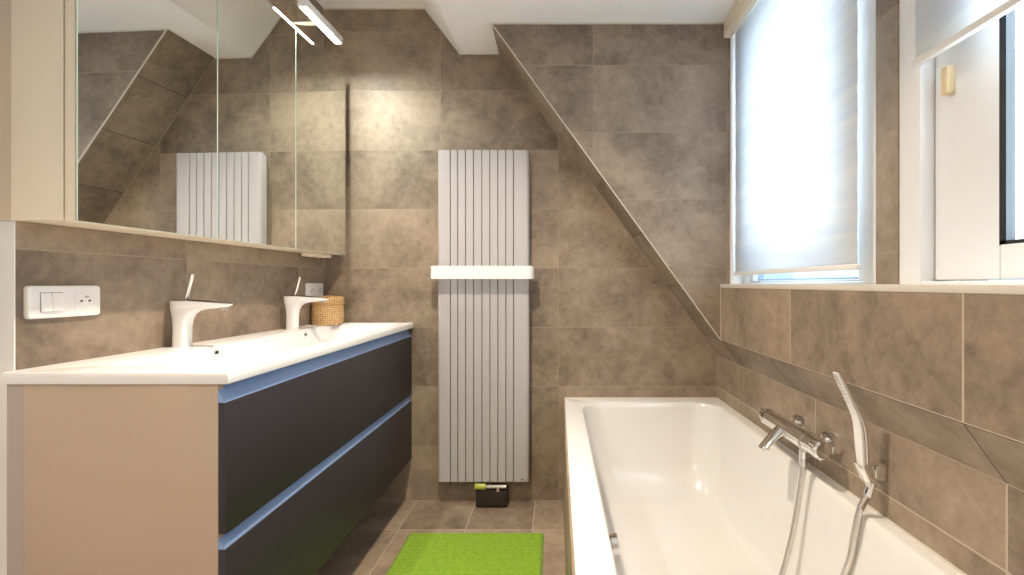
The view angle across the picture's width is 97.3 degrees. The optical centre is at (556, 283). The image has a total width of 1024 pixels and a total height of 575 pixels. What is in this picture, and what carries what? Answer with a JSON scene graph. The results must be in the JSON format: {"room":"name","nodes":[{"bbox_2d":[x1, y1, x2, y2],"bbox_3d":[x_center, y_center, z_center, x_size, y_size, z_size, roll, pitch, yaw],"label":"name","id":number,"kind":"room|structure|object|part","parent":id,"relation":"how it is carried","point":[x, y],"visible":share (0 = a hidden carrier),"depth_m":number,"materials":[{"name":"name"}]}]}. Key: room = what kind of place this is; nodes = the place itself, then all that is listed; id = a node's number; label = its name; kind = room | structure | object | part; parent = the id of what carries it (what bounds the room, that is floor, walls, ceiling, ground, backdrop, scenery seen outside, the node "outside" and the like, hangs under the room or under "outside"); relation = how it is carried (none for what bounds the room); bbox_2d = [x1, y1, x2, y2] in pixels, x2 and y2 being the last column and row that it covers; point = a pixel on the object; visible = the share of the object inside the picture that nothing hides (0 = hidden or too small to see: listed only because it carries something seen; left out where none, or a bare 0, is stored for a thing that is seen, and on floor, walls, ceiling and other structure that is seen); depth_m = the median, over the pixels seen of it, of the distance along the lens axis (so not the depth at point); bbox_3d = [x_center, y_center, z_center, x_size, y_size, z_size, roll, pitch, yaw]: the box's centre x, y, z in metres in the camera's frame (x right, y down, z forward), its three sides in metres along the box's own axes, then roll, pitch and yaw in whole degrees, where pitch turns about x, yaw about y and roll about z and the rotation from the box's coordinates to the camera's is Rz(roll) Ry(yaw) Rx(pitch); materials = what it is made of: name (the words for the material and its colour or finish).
{"room":"bathroom","nodes":[
{"label":"bathroom","id":0,"kind":"room"},
{"bbox_2d":[15,0,322,369],"bbox_3d":[-1.276,-0.200,1.673,0.140,2.600,1.312,0,0,2],"label":"wall","id":1,"kind":"structure","parent":0,"point":[137,276],"depth_m":1.32,"materials":[{"name":"tile"}]},
{"bbox_2d":[0,221,14,574],"bbox_3d":[-1.256,-0.200,1.015,0.060,2.600,0.003,0,0,2],"label":"trim","id":2,"kind":"structure","parent":1,"relation":"attached to","point":[7,228],"depth_m":1.01,"materials":[{"name":"white paint"}]},
{"bbox_2d":[23,286,99,318],"bbox_3d":[-1.213,0.043,1.110,0.021,0.078,0.160,0,0,2],"label":"switch plate","id":3,"kind":"object","parent":1,"relation":"attached to","point":[39,302],"visible":1,"depth_m":1.09,"materials":[{"name":"white plastic"}]},
{"bbox_2d":[0,0,344,257],"bbox_3d":[-1.158,-0.579,1.603,0.209,0.904,1.197,0,0,2],"label":"upper cabinet","id":4,"kind":"object","parent":1,"relation":"attached to","point":[211,121],"visible":1,"depth_m":1.24,"materials":[{"name":"mirror"}]},
{"bbox_3d":[-1.165,-0.587,1.014,0.120,0.887,0.018,0,0,2],"label":"panel","id":5,"kind":"part","parent":4,"relation":"part of","materials":[{"name":"beige paint"}]},
{"bbox_3d":[-1.084,-0.586,1.202,0.023,0.889,0.397,0,0,2],"label":"door","id":6,"kind":"part","parent":4,"relation":"part of","materials":[{"name":"beige paint"}]},
{"bbox_2d":[76,0,216,238],"bbox_3d":[-1.069,-0.586,1.201,0.005,0.890,0.397,0,0,2],"label":"mirror","id":7,"kind":"object","parent":4,"relation":"attached to","point":[146,70],"depth_m":1.17,"materials":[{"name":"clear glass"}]},
{"bbox_3d":[-1.071,-0.586,1.601,0.023,0.889,0.397,0,0,2],"label":"door","id":8,"kind":"part","parent":4,"relation":"part of","materials":[{"name":"beige paint"}]},
{"bbox_2d":[217,0,294,248],"bbox_3d":[-1.057,-0.586,1.600,0.005,0.890,0.397,0,0,2],"label":"mirror","id":9,"kind":"object","parent":4,"relation":"attached to","point":[256,43],"depth_m":1.57,"materials":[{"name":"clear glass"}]},
{"bbox_2d":[287,0,342,44],"bbox_3d":[-1.057,-1.075,1.893,0.164,0.088,0.290,0,0,2],"label":"lamp","id":10,"kind":"object","parent":4,"relation":"attached to","point":[316,18],"visible":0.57,"depth_m":1.88,"materials":[{"name":"white metal"}]},
{"bbox_3d":[-1.072,-1.071,1.893,0.133,0.080,0.030,0,0,2],"label":"arm","id":11,"kind":"part","parent":10,"relation":"part of","materials":[{"name":"silver metal"}]},
{"bbox_2d":[300,7,339,42],"bbox_3d":[-0.991,-1.088,1.891,0.026,0.004,0.264,0,0,2],"label":"diffuser","id":12,"kind":"object","parent":10,"relation":"attached to","point":[310,12],"depth_m":1.88,"materials":[{"name":"white plastic"}]},
{"bbox_3d":[-1.059,-0.586,1.999,0.023,0.889,0.397,0,0,2],"label":"door","id":13,"kind":"part","parent":4,"relation":"part of","materials":[{"name":"beige paint"}]},
{"bbox_2d":[295,27,344,254],"bbox_3d":[-1.044,-0.586,1.999,0.005,0.890,0.397,0,0,2],"label":"mirror","id":14,"kind":"object","parent":4,"relation":"attached to","point":[319,82],"depth_m":1.96,"materials":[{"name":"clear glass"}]},
{"bbox_2d":[7,329,411,574],"bbox_3d":[-0.979,0.551,1.631,0.490,0.660,1.273,0,0,0],"label":"vanity unit","id":15,"kind":"object","parent":1,"relation":"attached to","point":[268,473],"visible":0.83,"depth_m":1.00,"materials":[{"name":"beige paint"}]},
{"bbox_3d":[-0.968,0.551,1.004,0.430,0.660,0.018,0,0,0],"label":"panel","id":16,"kind":"part","parent":15,"relation":"part of","materials":[{"name":"beige paint"}]},
{"bbox_2d":[1,323,412,383],"bbox_3d":[-0.977,0.239,1.631,0.499,0.087,1.283,0,0,0],"label":"washbasin","id":17,"kind":"object","parent":15,"relation":"in","point":[228,360],"visible":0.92,"depth_m":1.23,"materials":[{"name":"white ceramic"}]},
{"bbox_2d":[169,274,232,347],"bbox_3d":[-1.106,0.082,1.395,0.190,0.228,0.045,0,0,0],"label":"faucet","id":18,"kind":"object","parent":17,"relation":"on","point":[183,312],"visible":1,"depth_m":1.38,"materials":[{"name":"white ceramic"}]},
{"bbox_3d":[-1.143,0.011,1.393,0.035,0.087,0.011,0,0,9],"label":"lever","id":19,"kind":"part","parent":18,"relation":"part of","materials":[{"name":"silver metal"}]},
{"bbox_3d":[-1.106,0.056,1.395,0.187,0.013,0.035,0,0,0],"label":"plate","id":20,"kind":"part","parent":18,"relation":"part of","materials":[{"name":"silver metal"}]},
{"bbox_2d":[283,277,328,329],"bbox_3d":[-1.073,0.082,1.920,0.190,0.228,0.045,0,0,0],"label":"faucet","id":21,"kind":"object","parent":17,"relation":"on","point":[293,303],"visible":1,"depth_m":1.90,"materials":[{"name":"metal"}]},
{"bbox_3d":[-1.110,0.011,1.918,0.035,0.087,0.011,0,0,9],"label":"lever","id":22,"kind":"part","parent":21,"relation":"part of","materials":[{"name":"silver metal"}]},
{"bbox_3d":[-1.073,0.056,1.920,0.187,0.013,0.035,0,0,0],"label":"plate","id":23,"kind":"part","parent":21,"relation":"part of","materials":[{"name":"silver metal"}]},
{"bbox_2d":[311,296,344,324],"bbox_3d":[-1.115,0.126,2.183,0.150,0.139,0.149,0,0,0],"label":"wicker basket","id":24,"kind":"object","parent":17,"relation":"on","point":[331,312],"visible":0.88,"depth_m":2.13,"materials":[{"name":"beige wicker"}]},
{"bbox_3d":[-1.115,0.077,2.183,0.150,0.040,0.149,0,0,0],"label":"basket lid","id":25,"kind":"part","parent":24,"relation":"part of","materials":[{"name":"wicker"}]},
{"bbox_3d":[-0.743,0.735,1.631,0.018,0.292,1.271,0,0,0],"label":"drawer","id":26,"kind":"part","parent":15,"relation":"part of","materials":[{"name":"paint"}]},
{"bbox_3d":[-0.743,0.410,1.631,0.018,0.293,1.271,0,0,0],"label":"drawer","id":27,"kind":"part","parent":15,"relation":"part of","materials":[{"name":"paint"}]},
{"bbox_2d":[305,283,322,295],"bbox_3d":[-1.179,0.034,2.193,0.021,0.076,0.137,0,0,2],"label":"socket plate","id":28,"kind":"object","parent":1,"relation":"attached to","point":[311,289],"visible":0.9,"depth_m":2.18,"materials":[{"name":"white plastic"}]},
{"bbox_2d":[315,501,564,574],"bbox_3d":[-0.200,1.150,0.488,2.500,0.100,3.777,0,0,0],"label":"floor","id":29,"kind":"structure","parent":0,"point":[371,547],"depth_m":2.04,"materials":[{"name":"tile"}]},
{"bbox_2d":[386,533,543,574],"bbox_3d":[-0.351,1.091,1.512,0.591,0.017,0.909,0,0,0],"label":"bath mat","id":30,"kind":"object","parent":29,"relation":"on","point":[421,553],"visible":1,"depth_m":1.80,"materials":[{"name":"green fabric"}]},
{"bbox_2d":[564,398,961,574],"bbox_3d":[0.424,0.782,1.318,0.775,0.406,1.916,0,0,0],"label":"bathtub","id":31,"kind":"object","parent":29,"relation":"on","point":[658,486],"visible":1,"depth_m":1.69,"materials":[{"name":"white ceramic"}]},
{"bbox_3d":[0.152,0.688,1.172,0.031,0.069,0.068,0,0,0],"label":"overflow knob","id":32,"kind":"part","parent":31,"relation":"part of","materials":[{"name":"silver metal"}]},
{"bbox_2d":[778,457,876,574],"bbox_3d":[0.694,0.733,1.228,0.161,0.480,0.269,0,0,-10],"label":"shower hose","id":33,"kind":"object","parent":31,"relation":"in","point":[868,493],"visible":1,"depth_m":1.15,"materials":[{"name":"metal"}]},
{"bbox_2d":[324,9,716,499],"bbox_3d":[-0.200,-0.200,2.327,2.500,2.600,0.100,0,0,0],"label":"wall","id":34,"kind":"structure","parent":0,"point":[603,322],"depth_m":2.28,"materials":[{"name":"tile"}]},
{"bbox_2d":[323,9,323,295],"bbox_3d":[-1.186,-0.600,2.276,0.004,1.600,0.002,0,0,0],"label":"trim","id":35,"kind":"structure","parent":34,"relation":"attached to","point":[323,9],"depth_m":2.28,"materials":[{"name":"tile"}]},
{"bbox_2d":[323,8,423,8],"bbox_3d":[-0.931,-1.397,2.276,0.518,0.007,0.006,0,0,0],"label":"trim","id":36,"kind":"structure","parent":34,"relation":"attached to","point":[323,8],"depth_m":2.27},
{"bbox_2d":[424,8,459,53],"bbox_3d":[-0.583,-1.283,2.276,0.183,0.234,0.006,0,0,0],"label":"trim","id":37,"kind":"structure","parent":34,"relation":"attached to","point":[424,8],"depth_m":2.27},
{"bbox_2d":[376,500,562,500],"bbox_3d":[-0.583,1.099,2.276,1.235,0.003,0.002,0,0,0],"label":"trim","id":38,"kind":"structure","parent":34,"relation":"attached to","point":[376,500],"depth_m":2.27,"materials":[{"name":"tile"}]},
{"bbox_2d":[460,53,498,54],"bbox_3d":[-0.395,-1.167,2.276,0.199,0.006,0.006,0,0,0],"label":"trim","id":39,"kind":"structure","parent":34,"relation":"attached to","point":[460,53],"depth_m":2.27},
{"bbox_2d":[431,150,533,505],"bbox_3d":[-0.362,0.216,2.212,0.499,1.752,0.129,0,0,0],"label":"towel radiator","id":40,"kind":"object","parent":34,"relation":"attached to","point":[483,272],"visible":1,"depth_m":2.21,"materials":[{"name":"white metal"}]},
{"bbox_3d":[-0.558,0.158,2.222,0.062,1.635,0.024,0,0,0],"label":"panel","id":41,"kind":"part","parent":40,"relation":"part of","materials":[{"name":"white metal"}]},
{"bbox_3d":[-0.507,0.158,2.222,0.032,1.635,0.024,0,0,0],"label":"panel","id":42,"kind":"part","parent":40,"relation":"part of","materials":[{"name":"white metal"}]},
{"bbox_3d":[-0.470,0.158,2.222,0.035,1.635,0.024,0,0,0],"label":"panel","id":43,"kind":"part","parent":40,"relation":"part of","materials":[{"name":"white metal"}]},
{"bbox_3d":[-0.431,0.158,2.222,0.035,1.635,0.024,0,0,0],"label":"panel","id":44,"kind":"part","parent":40,"relation":"part of","materials":[{"name":"white metal"}]},
{"bbox_3d":[-0.390,0.158,2.222,0.037,1.635,0.024,0,0,0],"label":"panel","id":45,"kind":"part","parent":40,"relation":"part of","materials":[{"name":"white metal"}]},
{"bbox_3d":[-0.350,0.158,2.222,0.035,1.635,0.024,0,0,0],"label":"panel","id":46,"kind":"part","parent":40,"relation":"part of","materials":[{"name":"white metal"}]},
{"bbox_3d":[-0.311,0.158,2.222,0.035,1.635,0.024,0,0,0],"label":"panel","id":47,"kind":"part","parent":40,"relation":"part of","materials":[{"name":"white metal"}]},
{"bbox_3d":[-0.271,0.158,2.222,0.035,1.635,0.024,0,0,0],"label":"panel","id":48,"kind":"part","parent":40,"relation":"part of","materials":[{"name":"white metal"}]},
{"bbox_3d":[-0.233,0.158,2.222,0.034,1.635,0.024,0,0,0],"label":"panel","id":49,"kind":"part","parent":40,"relation":"part of","materials":[{"name":"white metal"}]},
{"bbox_3d":[-0.175,0.158,2.222,0.074,1.635,0.024,0,0,0],"label":"panel","id":50,"kind":"part","parent":40,"relation":"part of","materials":[{"name":"white metal"}]},
{"bbox_2d":[564,397,715,397],"bbox_3d":[0.424,0.578,2.275,0.776,0.005,0.004,0,0,0],"label":"trim","id":51,"kind":"structure","parent":34,"relation":"attached to","point":[564,397],"depth_m":2.27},
{"bbox_2d":[316,0,737,52],"bbox_3d":[-0.200,-1.335,0.488,2.500,0.330,3.577,0,0,0],"label":"ceiling","id":52,"kind":"structure","parent":0,"point":[466,23],"depth_m":1.95,"materials":[{"name":"white paint"}]},
{"bbox_2d":[563,402,574,574],"bbox_3d":[0.046,0.848,1.238,0.028,0.503,2.077,0,0,0],"label":"wall","id":53,"kind":"structure","parent":0,"point":[568,539],"depth_m":1.51,"materials":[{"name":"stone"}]},
{"bbox_2d":[492,24,729,339],"bbox_3d":[0.378,-0.460,2.143,1.345,1.421,0.267,0,0,0],"label":"wall","id":54,"kind":"structure","parent":0,"point":[648,104],"depth_m":2.01,"materials":[{"name":"tile"}]},
{"bbox_2d":[492,24,720,339],"bbox_3d":[0.219,-0.460,2.009,1.032,1.424,0.005,0,0,0],"label":"trim","id":55,"kind":"structure","parent":54,"relation":"attached to","point":[492,24],"depth_m":2.01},
{"bbox_2d":[491,22,723,24],"bbox_3d":[0.233,-1.167,2.009,1.055,0.007,0.006,0,0,0],"label":"trim","id":56,"kind":"structure","parent":54,"relation":"attached to","point":[491,22],"depth_m":2.01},
{"bbox_2d":[499,54,716,354],"bbox_3d":[0.259,-0.405,2.276,1.109,1.532,0.004,0,0,0],"label":"trim","id":57,"kind":"structure","parent":54,"relation":"attached to","point":[499,54],"depth_m":2.27,"materials":[{"name":"tile"}]},
{"bbox_2d":[730,38,792,283],"bbox_3d":[0.912,-0.584,2.005,0.276,1.172,0.011,0,0,0],"label":"trim","id":58,"kind":"structure","parent":54,"relation":"attached to","point":[733,279],"depth_m":2.00,"materials":[{"name":"white plastic"}]},
{"bbox_2d":[702,288,1023,490],"bbox_3d":[0.891,0.188,0.488,0.317,0.345,3.577,0,0,0],"label":"wall","id":59,"kind":"structure","parent":0,"point":[943,373],"depth_m":0.95,"materials":[{"name":"tile"}]},
{"bbox_2d":[720,284,720,338],"bbox_3d":[0.734,0.127,2.009,0.004,0.249,0.006,0,0,0],"label":"trim","id":60,"kind":"structure","parent":59,"relation":"attached to","point":[720,284],"depth_m":2.01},
{"bbox_2d":[720,284,1023,294],"bbox_3d":[0.736,0.009,0.734,0.010,0.016,2.548,0,0,0],"label":"trim","id":61,"kind":"structure","parent":59,"relation":"on","point":[1012,289],"depth_m":0.94,"materials":[{"name":"white stone"}]},
{"bbox_2d":[717,356,1023,574],"bbox_3d":[0.931,0.730,0.488,0.238,0.740,3.577,0,0,0],"label":"wall","id":62,"kind":"structure","parent":0,"point":[974,520],"depth_m":1.01,"materials":[{"name":"tile"}]},
{"bbox_2d":[758,408,843,461],"bbox_3d":[0.730,0.480,1.439,0.168,0.110,0.382,0,0,0],"label":"mixer","id":63,"kind":"object","parent":62,"relation":"attached to","point":[796,430],"visible":1,"depth_m":1.35,"materials":[{"name":"silver metal"}]},
{"bbox_3d":[0.742,0.466,1.598,0.060,0.060,0.064,0,0,0],"label":"flow knob","id":64,"kind":"part","parent":63,"relation":"part of","materials":[{"name":"silver metal"}]},
{"bbox_3d":[0.695,0.488,1.439,0.107,0.080,0.052,0,0,-14],"label":"spout","id":65,"kind":"part","parent":63,"relation":"part of","materials":[{"name":"silver metal"}]},
{"bbox_2d":[799,448,807,459],"bbox_3d":[0.742,0.508,1.352,0.025,0.054,0.025,0,0,0],"label":"outlet","id":66,"kind":"object","parent":63,"relation":"attached to","point":[802,454],"depth_m":1.34,"materials":[{"name":"silver metal"}]},
{"bbox_3d":[0.742,0.467,1.283,0.058,0.060,0.070,0,0,0],"label":"temperature knob","id":67,"kind":"part","parent":63,"relation":"part of","materials":[{"name":"silver metal"}]},
{"bbox_2d":[716,397,966,574],"bbox_3d":[0.810,0.578,1.319,0.004,0.005,1.917,0,0,0],"label":"trim","id":68,"kind":"structure","parent":62,"relation":"attached to","point":[814,467],"depth_m":1.13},
{"bbox_2d":[717,355,1023,491],"bbox_3d":[0.811,0.361,0.488,0.002,0.002,3.577,0,0,0],"label":"trim","id":69,"kind":"structure","parent":62,"relation":"attached to","point":[717,355],"depth_m":1.03,"materials":[{"name":"tile"}]},
{"bbox_2d":[854,459,886,483],"bbox_3d":[0.779,0.467,1.118,0.066,0.050,0.033,0,0,0],"label":"holder","id":70,"kind":"object","parent":62,"relation":"attached to","point":[877,469],"visible":0.92,"depth_m":1.10,"materials":[{"name":"silver metal"}]},
{"bbox_2d":[833,371,874,488],"bbox_3d":[0.740,0.363,1.118,0.100,0.289,0.030,0,0,0],"label":"shower","id":71,"kind":"object","parent":70,"relation":"on","point":[861,440],"visible":0.95,"depth_m":1.11,"materials":[{"name":"white plastic"}]},
{"bbox_2d":[876,0,987,283],"bbox_3d":[0.940,-0.578,1.130,0.220,1.185,0.076,0,0,0],"label":"wall pillar","id":72,"kind":"structure","parent":0,"point":[887,11],"depth_m":1.12,"materials":[{"name":"tile"}]},
{"bbox_2d":[743,0,875,283],"bbox_3d":[0.866,-0.584,1.589,0.072,1.171,0.842,0,0,0],"label":"window","id":73,"kind":"structure","parent":72,"relation":"attached to","point":[866,9],"depth_m":1.21,"materials":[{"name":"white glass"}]},
{"bbox_2d":[724,0,860,275],"bbox_3d":[0.781,-0.603,1.581,0.077,1.132,0.838,0,0,0],"label":"roller blind","id":74,"kind":"object","parent":73,"relation":"attached to","point":[796,61],"visible":1,"depth_m":1.48,"materials":[{"name":"white fabric"}]},
{"bbox_3d":[0.940,-0.577,-0.620,0.220,1.185,1.360,0,0,0],"label":"wall","id":75,"kind":"structure","parent":0,"visible":0},
{"bbox_2d":[899,0,1023,284],"bbox_3d":[0.877,-0.584,0.576,0.090,1.171,1.032,0,0,0],"label":"window","id":76,"kind":"structure","parent":75,"relation":"in","point":[961,111],"depth_m":0.95,"materials":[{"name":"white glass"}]},
{"bbox_2d":[912,0,1023,67],"bbox_3d":[0.791,-0.826,0.550,0.077,0.686,0.932,0,0,0],"label":"roller blind","id":77,"kind":"object","parent":76,"relation":"attached to","point":[940,24],"visible":1,"depth_m":0.92,"materials":[{"name":"white fabric"}]},
{"bbox_3d":[0.892,-0.555,0.576,0.060,1.093,0.896,0,0,0],"label":"sash","id":78,"kind":"part","parent":76,"relation":"part of","materials":[{"name":"white plastic"}]}
]}

